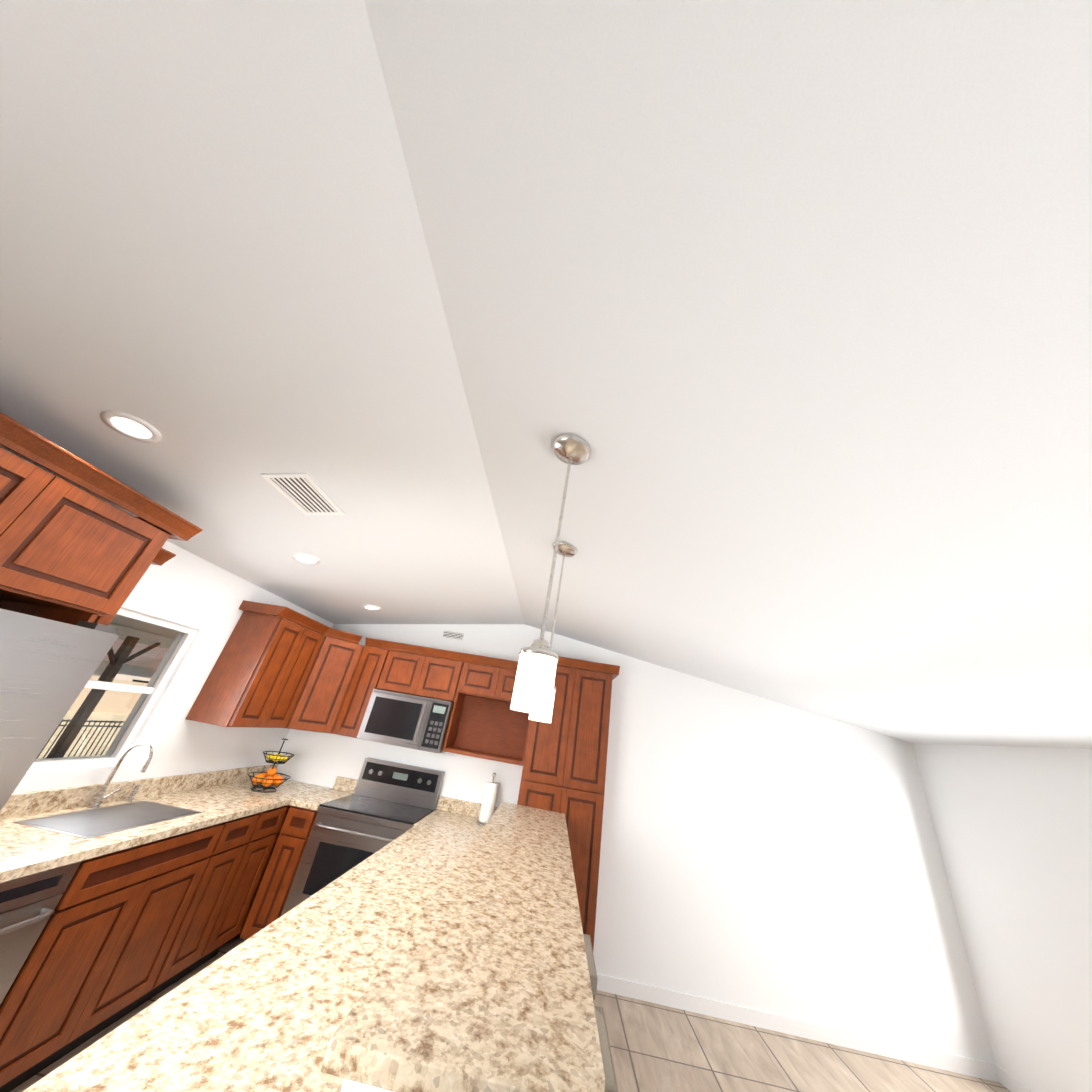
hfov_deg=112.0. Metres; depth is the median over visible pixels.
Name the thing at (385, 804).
range oven
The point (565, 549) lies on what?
pendant light
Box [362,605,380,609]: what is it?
recessed light
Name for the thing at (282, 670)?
upper cabinet
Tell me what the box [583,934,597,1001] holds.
bar stool
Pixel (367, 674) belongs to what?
upper cabinet
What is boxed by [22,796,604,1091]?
peninsula bar
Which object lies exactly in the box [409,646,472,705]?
upper cabinet
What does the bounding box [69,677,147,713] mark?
fence
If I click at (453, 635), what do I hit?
air vent
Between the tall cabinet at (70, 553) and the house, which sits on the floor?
the tall cabinet at (70, 553)
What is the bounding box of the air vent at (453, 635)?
[441,629,465,641]
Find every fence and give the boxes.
[36,719,124,758]
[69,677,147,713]
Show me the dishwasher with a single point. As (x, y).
(28, 904)
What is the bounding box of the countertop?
[0,778,331,881]
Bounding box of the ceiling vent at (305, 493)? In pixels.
[260,473,344,514]
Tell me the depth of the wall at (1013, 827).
2.58 m
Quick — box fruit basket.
[248,738,294,792]
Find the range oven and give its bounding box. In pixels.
[281,758,444,915]
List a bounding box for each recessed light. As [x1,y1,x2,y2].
[101,410,161,442]
[292,554,319,563]
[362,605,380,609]
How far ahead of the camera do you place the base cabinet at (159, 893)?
1.75 m
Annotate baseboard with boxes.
[597,974,1000,1082]
[993,1063,1032,1091]
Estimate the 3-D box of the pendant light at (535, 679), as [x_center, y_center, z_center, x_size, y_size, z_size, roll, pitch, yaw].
[0.028,0.033,1.194,0.152,0.935,0.152,7,-27,5]
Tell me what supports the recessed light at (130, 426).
in the ceiling
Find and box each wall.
[12,541,333,793]
[276,624,994,1062]
[913,744,1091,1091]
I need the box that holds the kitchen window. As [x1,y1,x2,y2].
[28,607,196,770]
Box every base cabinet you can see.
[0,818,239,1091]
[168,806,271,986]
[212,802,290,957]
[240,776,357,940]
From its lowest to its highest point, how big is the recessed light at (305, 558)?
0.031 m
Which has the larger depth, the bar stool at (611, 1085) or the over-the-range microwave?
the over-the-range microwave
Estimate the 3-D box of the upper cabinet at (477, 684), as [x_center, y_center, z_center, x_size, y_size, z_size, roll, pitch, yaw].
[-0.643,1.328,3.705,0.491,0.361,0.347,7,-27,5]
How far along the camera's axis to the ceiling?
0.92 m
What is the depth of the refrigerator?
1.34 m
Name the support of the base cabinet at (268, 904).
on the floor
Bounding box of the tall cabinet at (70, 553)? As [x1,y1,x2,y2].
[0,412,202,624]
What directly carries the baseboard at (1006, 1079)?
attached to the wall at (1013, 827)
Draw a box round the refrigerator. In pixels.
[0,608,118,810]
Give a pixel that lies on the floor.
(657, 1047)
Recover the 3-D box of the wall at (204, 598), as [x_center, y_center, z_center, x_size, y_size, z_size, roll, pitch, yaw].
[-2.694,0.499,0.893,0.150,2.460,6.480,7,-27,5]
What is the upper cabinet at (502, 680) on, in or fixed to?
attached to the wall at (764, 854)
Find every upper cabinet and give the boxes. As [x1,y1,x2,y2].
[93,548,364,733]
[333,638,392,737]
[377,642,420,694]
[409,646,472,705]
[465,655,492,701]
[485,658,518,705]
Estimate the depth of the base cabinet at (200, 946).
2.38 m
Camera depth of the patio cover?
5.24 m
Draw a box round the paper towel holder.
[476,773,498,825]
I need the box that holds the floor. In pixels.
[10,932,1010,1091]
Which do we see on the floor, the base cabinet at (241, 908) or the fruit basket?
the base cabinet at (241, 908)
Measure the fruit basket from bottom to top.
0.374 m
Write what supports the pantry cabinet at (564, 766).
on the floor
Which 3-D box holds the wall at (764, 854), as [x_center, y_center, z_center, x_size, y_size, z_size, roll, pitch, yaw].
[0.505,2.214,3.516,6.180,2.750,0.150,7,-27,5]
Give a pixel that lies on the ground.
(90, 718)
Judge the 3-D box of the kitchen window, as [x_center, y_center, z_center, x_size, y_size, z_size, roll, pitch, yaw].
[-2.625,0.801,2.130,0.080,0.850,0.760,7,-27,5]
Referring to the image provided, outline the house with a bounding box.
[92,639,167,682]
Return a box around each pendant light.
[510,433,590,715]
[529,541,577,722]
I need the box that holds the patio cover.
[46,615,178,757]
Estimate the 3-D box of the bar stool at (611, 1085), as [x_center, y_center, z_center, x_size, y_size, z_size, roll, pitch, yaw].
[-0.033,2.018,1.113,0.402,0.792,0.382,7,-27,5]
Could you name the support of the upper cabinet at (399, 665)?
attached to the wall at (764, 854)
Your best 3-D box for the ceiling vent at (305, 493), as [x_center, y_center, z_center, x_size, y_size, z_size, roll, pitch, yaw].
[-1.230,-0.256,1.890,0.219,0.040,0.360,7,-27,5]
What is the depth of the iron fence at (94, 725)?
8.86 m
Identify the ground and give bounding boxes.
[37,711,128,758]
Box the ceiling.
[0,0,1091,748]
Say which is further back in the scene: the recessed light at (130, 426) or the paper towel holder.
the paper towel holder
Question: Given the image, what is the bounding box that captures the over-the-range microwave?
[357,689,453,752]
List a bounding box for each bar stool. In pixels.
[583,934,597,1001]
[594,1006,618,1091]
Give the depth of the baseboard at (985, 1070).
2.71 m
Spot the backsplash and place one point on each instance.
(34, 802)
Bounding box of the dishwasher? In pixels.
[0,861,80,1004]
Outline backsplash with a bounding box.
[0,764,277,817]
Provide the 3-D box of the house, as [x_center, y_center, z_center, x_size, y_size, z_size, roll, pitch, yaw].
[-33.183,10.549,30.586,11.000,5.000,15.000,7,-27,5]
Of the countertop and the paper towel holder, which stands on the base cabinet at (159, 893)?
the countertop
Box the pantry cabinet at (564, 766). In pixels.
[517,656,619,949]

